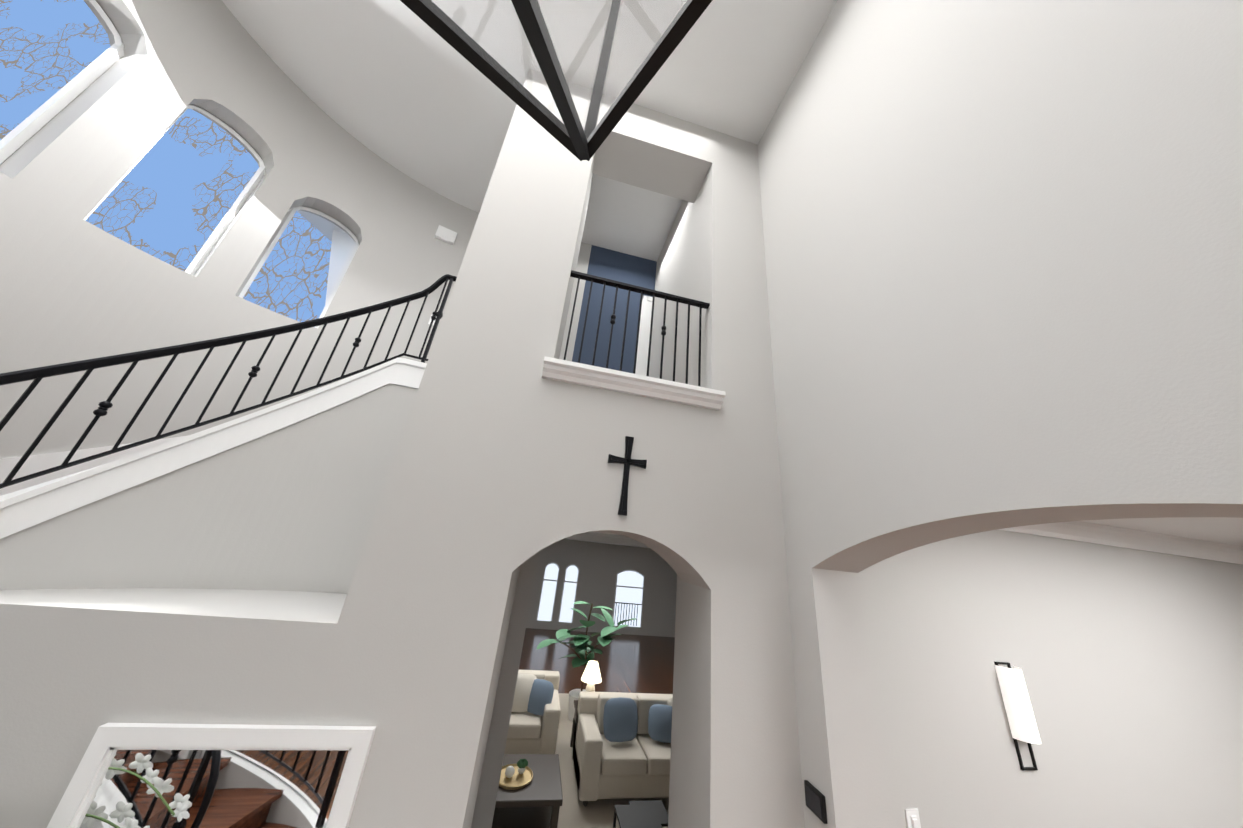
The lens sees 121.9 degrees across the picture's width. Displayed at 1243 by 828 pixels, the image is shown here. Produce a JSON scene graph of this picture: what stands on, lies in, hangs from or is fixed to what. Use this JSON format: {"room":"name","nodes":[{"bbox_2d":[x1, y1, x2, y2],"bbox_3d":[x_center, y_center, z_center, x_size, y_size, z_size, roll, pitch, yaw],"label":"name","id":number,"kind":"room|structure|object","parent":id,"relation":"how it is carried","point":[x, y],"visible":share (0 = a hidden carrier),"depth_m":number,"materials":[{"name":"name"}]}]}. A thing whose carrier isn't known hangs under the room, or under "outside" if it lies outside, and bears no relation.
{"room":"entrance hall","nodes":[
{"label":"entrance hall","id":0,"kind":"room"},
{"bbox_2d":[0,588,346,827],"bbox_3d":[-2.152,1.904,1.518,1.955,1.980,0.970,10,-22,-10],"label":"wall ledge","id":1,"kind":"object","parent":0,"point":[78,667],"visible":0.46,"depth_m":1.38,"materials":[{"name":"grey paint"}]},
{"bbox_2d":[47,723,375,827],"bbox_3d":[-1.524,1.582,1.239,0.930,0.736,0.031,10,-22,-10],"label":"framed mirror","id":2,"kind":"object","parent":1,"relation":"attached to","point":[149,775],"visible":0.98,"depth_m":1.31,"materials":[{"name":"white mirror"}]},
{"bbox_2d":[0,358,426,593],"bbox_3d":[-1.933,0.936,1.288,2.175,3.650,1.988,10,-22,-10],"label":"wall","id":3,"kind":"structure","parent":0,"point":[284,495],"depth_m":2.07,"materials":[{"name":"grey paint"}]},
{"bbox_2d":[0,0,591,827],"bbox_3d":[-2.217,-0.326,1.931,3.795,6.400,3.913,10,-22,-10],"label":"wall","id":4,"kind":"structure","parent":0,"point":[74,286],"depth_m":2.73,"materials":[{"name":"grey paint"}]},
{"bbox_2d":[0,0,124,163],"bbox_3d":[-3.725,-2.254,2.003,0.090,1.529,0.780,8,-21,-4],"label":"window","id":5,"kind":"structure","parent":4,"relation":"in","point":[26,129],"depth_m":2.32,"materials":[{"name":"white"}]},
{"bbox_2d":[0,435,188,495],"bbox_3d":[-2.133,0.534,1.478,3.495,3.086,3.602,10,-22,-10],"label":"trim","id":6,"kind":"structure","parent":4,"relation":"attached to","point":[32,464],"depth_m":2.18,"materials":[{"name":"white"}]},
{"bbox_2d":[83,104,265,275],"bbox_3d":[-3.625,-1.897,2.887,0.074,1.530,0.631,-3,-23,21],"label":"window","id":7,"kind":"structure","parent":4,"relation":"in","point":[194,266],"depth_m":3.04,"materials":[{"name":"white"}]},
{"bbox_2d":[236,206,358,328],"bbox_3d":[-3.208,-1.513,3.521,0.074,1.360,0.653,-13,-28,40],"label":"window","id":8,"kind":"structure","parent":4,"relation":"in","point":[274,239],"depth_m":3.43,"materials":[{"name":"white"}]},
{"bbox_2d":[435,225,456,244],"bbox_3d":[-2.178,-2.218,4.290,0.210,0.183,0.056,16,-24,-25],"label":"box","id":9,"kind":"object","parent":4,"relation":"attached to","point":[446,235],"visible":1,"depth_m":4.27,"materials":[{"name":"white plastic"}]},
{"bbox_2d":[302,69,604,827],"bbox_3d":[-0.918,0.033,2.498,0.710,6.400,0.970,10,-22,-10],"label":"wall","id":10,"kind":"structure","parent":0,"point":[411,667],"depth_m":1.81,"materials":[{"name":"grey paint"}]},
{"bbox_2d":[222,0,836,260],"bbox_3d":[-0.555,-3.926,1.245,5.566,0.100,8.315,10,-22,-10],"label":"ceiling","id":11,"kind":"structure","parent":0,"point":[399,85],"depth_m":3.19,"materials":[{"name":"white paint"}]},
{"bbox_2d":[400,0,712,160],"bbox_3d":[-0.004,-2.130,0.982,0.718,3.312,0.718,22,-26,-35],"label":"lantern chandelier","id":12,"kind":"object","parent":11,"relation":"hanging from","point":[572,136],"visible":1,"depth_m":0.77,"materials":[{"name":"black metal"}]},
{"bbox_2d":[519,628,674,693],"bbox_3d":[-1.530,5.735,7.248,10.000,0.120,11.770,10,-22,-10],"label":"floor","id":13,"kind":"structure","parent":0,"point":[628,663],"depth_m":9.02,"materials":[{"name":"brown wood"}]},
{"bbox_2d":[555,693,668,827],"bbox_3d":[-0.485,4.784,4.719,3.950,0.012,4.700,10,-22,-10],"label":"living room rug","id":14,"kind":"object","parent":13,"relation":"on","point":[574,812],"depth_m":4.06,"materials":[{"name":"beige carpet"}]},
{"bbox_2d":[492,754,562,827],"bbox_3d":[-1.365,4.020,3.588,1.400,0.410,0.800,10,-22,-10],"label":"coffee table","id":15,"kind":"object","parent":14,"relation":"on","point":[536,801],"visible":0.5,"depth_m":3.52,"materials":[{"name":"brown wood"}]},
{"bbox_2d":[499,758,532,789],"bbox_3d":[-1.133,3.787,3.675,0.400,0.130,0.400,10,-22,-10],"label":"decorative tray","id":16,"kind":"object","parent":15,"relation":"on","point":[519,775],"visible":0.98,"depth_m":3.64,"materials":[{"name":"gold metal"}]},
{"bbox_2d":[504,670,560,753],"bbox_3d":[-1.672,4.288,5.018,1.480,0.890,0.965,10,-22,-10],"label":"armchair","id":17,"kind":"object","parent":14,"relation":"on","point":[534,720],"visible":0.48,"depth_m":4.81,"materials":[{"name":"beige fabric"}]},
{"bbox_2d":[505,673,537,712],"bbox_3d":[-1.453,4.068,5.045,0.435,0.420,0.197,10,-22,-10],"label":"pillow","id":18,"kind":"object","parent":17,"relation":"on","point":[526,690],"depth_m":4.99,"materials":[{"name":"beige fabric"}]},
{"bbox_2d":[525,678,553,715],"bbox_3d":[-1.187,4.107,5.018,0.370,0.382,0.257,10,-22,-10],"label":"pillow","id":19,"kind":"object","parent":17,"relation":"on","point":[538,692],"depth_m":4.98,"materials":[{"name":"blue fabric"}]},
{"bbox_2d":[570,700,577,758],"bbox_3d":[-0.522,4.617,5.066,0.400,0.540,0.400,10,-22,-10],"label":"end table","id":20,"kind":"object","parent":14,"relation":"on","point":[574,723],"visible":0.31,"depth_m":5.13,"materials":[{"name":"brown wood"}]},
{"bbox_2d":[581,660,601,691],"bbox_3d":[-0.464,4.101,5.247,0.320,0.560,0.320,10,-22,-10],"label":"table lamp","id":21,"kind":"object","parent":20,"relation":"on","point":[591,676],"visible":0.71,"depth_m":5.21,"materials":[{"name":"white fabric"}]},
{"bbox_2d":[536,601,635,721],"bbox_3d":[-0.690,4.388,6.219,1.712,1.769,0.979,10,-22,-10],"label":"fiddle leaf fig","id":22,"kind":"object","parent":14,"relation":"on","point":[585,650],"visible":0.85,"depth_m":6.23,"materials":[{"name":"green plant"}]},
{"bbox_2d":[572,691,672,805],"bbox_3d":[0.489,4.356,4.636,2.130,0.910,0.965,10,-22,-10],"label":"sofa","id":23,"kind":"object","parent":14,"relation":"on","point":[621,745],"visible":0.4,"depth_m":4.34,"materials":[{"name":"beige fabric"}]},
{"bbox_2d":[603,697,637,742],"bbox_3d":[-0.009,3.994,4.521,0.478,0.420,0.196,10,-22,-10],"label":"pillow","id":24,"kind":"object","parent":23,"relation":"on","point":[620,718],"depth_m":4.47,"materials":[{"name":"blue fabric"}]},
{"bbox_2d":[648,704,672,742],"bbox_3d":[0.565,4.139,4.627,0.409,0.357,0.218,10,-22,-10],"label":"pillow","id":25,"kind":"object","parent":23,"relation":"on","point":[660,715],"depth_m":4.58,"materials":[{"name":"blue fabric"}]},
{"bbox_2d":[613,800,667,827],"bbox_3d":[0.177,3.853,3.008,0.520,0.600,0.550,10,-22,-10],"label":"tables","id":26,"kind":"object","parent":14,"relation":"on","point":[644,814],"visible":0.85,"depth_m":3.08,"materials":[{"name":"black wood"}]},
{"bbox_2d":[526,539,676,636],"bbox_3d":[-0.779,5.936,12.767,6.600,3.860,0.150,10,-22,-10],"label":"wall","id":27,"kind":"structure","parent":0,"point":[600,565],"depth_m":12.66,"materials":[{"name":"grey paint"}]},
{"bbox_2d":[564,532,648,547],"bbox_3d":[0.607,2.765,7.989,6.600,0.500,11.340,10,-22,-10],"label":"ceiling","id":28,"kind":"structure","parent":0,"point":[606,538],"depth_m":10.75,"materials":[{"name":"white paint"}]},
{"bbox_2d":[572,245,656,372],"bbox_3d":[0.720,-0.731,4.654,2.695,3.100,0.120,10,-22,-10],"label":"wall","id":29,"kind":"structure","parent":0,"point":[620,267],"depth_m":4.63,"materials":[{"name":"blue paint"}]},
{"bbox_2d":[635,295,652,375],"bbox_3d":[0.268,-0.635,4.427,0.162,2.170,0.028,10,-22,-10],"label":"hall door","id":30,"kind":"structure","parent":29,"relation":"in","point":[643,342],"depth_m":4.57,"materials":[{"name":"white"}]},
{"bbox_2d":[592,94,712,202],"bbox_3d":[0.307,-2.639,3.475,1.100,0.500,0.430,10,-22,-10],"label":"wall","id":31,"kind":"structure","parent":0,"point":[653,150],"depth_m":3.33,"materials":[{"name":"grey paint"}]},
{"bbox_2d":[649,200,693,383],"bbox_3d":[0.578,-1.031,3.925,0.120,3.100,1.355,10,-22,-10],"label":"wall","id":32,"kind":"structure","parent":0,"point":[674,270],"depth_m":3.85,"materials":[{"name":"grey paint"}]},
{"bbox_2d":[668,575,681,827],"bbox_3d":[2.618,2.279,2.513,4.720,3.860,0.100,10,-22,-10],"label":"wall","id":33,"kind":"structure","parent":0,"point":[672,786],"depth_m":2.13,"materials":[{"name":"grey paint"}]},
{"bbox_2d":[512,130,1242,827],"bbox_3d":[2.796,0.578,2.890,6.820,6.400,0.430,10,-22,-10],"label":"wall","id":34,"kind":"structure","parent":0,"point":[1127,662],"depth_m":2.17,"materials":[{"name":"grey paint"}]},
{"bbox_2d":[608,436,646,515],"bbox_3d":[0.029,0.360,2.058,0.236,0.470,0.026,10,-22,-10],"label":"cross","id":35,"kind":"object","parent":34,"relation":"attached to","point":[627,461],"visible":0.9,"depth_m":2.06,"materials":[{"name":"black metal"}]},
{"bbox_2d":[542,356,725,409],"bbox_3d":[0.050,-0.115,2.439,1.200,0.100,0.540,10,-22,-10],"label":"trim","id":36,"kind":"structure","parent":34,"relation":"on","point":[561,370],"depth_m":2.22,"materials":[{"name":"white"}]},
{"bbox_2d":[563,270,709,385],"bbox_3d":[0.122,-0.607,2.517,1.100,0.758,0.045,10,-22,-10],"label":"balcony railing","id":37,"kind":"object","parent":34,"relation":"attached to","point":[637,289],"visible":0.85,"depth_m":2.56,"materials":[{"name":"black metal"}]},
{"bbox_2d":[905,809,920,827],"bbox_3d":[1.508,2.116,1.776,0.078,0.120,0.016,10,-22,-10],"label":"light switch","id":38,"kind":"object","parent":34,"relation":"attached to","point":[912,818],"visible":1,"depth_m":1.78,"materials":[{"name":"white plastic"}]},
{"bbox_2d":[994,662,1041,770],"bbox_3d":[2.397,1.807,2.063,0.156,0.525,0.085,10,-22,-10],"label":"sconce","id":39,"kind":"object","parent":34,"relation":"attached to","point":[1019,712],"visible":0.96,"depth_m":2.05,"materials":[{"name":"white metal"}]},
{"bbox_2d":[997,521,1242,563],"bbox_3d":[3.687,0.931,2.684,4.800,0.130,0.100,10,-22,-10],"label":"crown molding","id":40,"kind":"structure","parent":34,"relation":"attached to","point":[1119,537],"depth_m":2.75,"materials":[{"name":"white"}]},
{"bbox_2d":[757,0,1242,827],"bbox_3d":[1.908,-0.821,-0.444,0.300,6.400,6.230,10,-22,-10],"label":"wall","id":41,"kind":"structure","parent":0,"point":[1003,248],"depth_m":1.33,"materials":[{"name":"grey paint"}]},
{"bbox_2d":[804,780,826,823],"bbox_3d":[0.917,1.835,1.637,0.021,0.095,0.120,10,-22,-10],"label":"thermostat","id":42,"kind":"object","parent":41,"relation":"attached to","point":[815,800],"visible":1,"depth_m":1.62,"materials":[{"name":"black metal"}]},
{"bbox_2d":[1081,517,1242,546],"bbox_3d":[4.427,-0.194,-0.072,4.920,0.100,6.230,10,-22,-10],"label":"ceiling","id":43,"kind":"structure","parent":0,"point":[1226,530],"depth_m":2.49,"materials":[{"name":"white paint"}]},
{"bbox_3d":[0.096,2.127,-1.411,15.000,0.120,7.230,10,-22,-10],"label":"floor","id":44,"kind":"structure","parent":0,"visible":0},
{"bbox_2d":[0,274,456,488],"bbox_3d":[-2.321,0.380,1.282,2.979,4.600,3.850,10,-22,-10],"label":"stair railing","id":45,"kind":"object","parent":44,"relation":"on","point":[36,375],"depth_m":2.08,"materials":[{"name":"black metal"}]},
{"label":"outside","id":46,"kind":"structure","parent":0,"visible":0},
{"bbox_2d":[0,0,331,321],"bbox_3d":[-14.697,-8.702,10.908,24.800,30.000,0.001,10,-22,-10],"label":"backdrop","id":47,"kind":"structure","parent":46,"point":[172,196],"depth_m":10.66,"materials":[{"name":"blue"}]},
{"bbox_2d":[297,210,355,304],"bbox_3d":[-3.901,-1.401,5.352,1.743,3.053,2.000,10,-22,-10],"label":"eave","id":48,"kind":"object","parent":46,"point":[343,243],"depth_m":4.98,"materials":[{"name":"white paint"}]}
]}

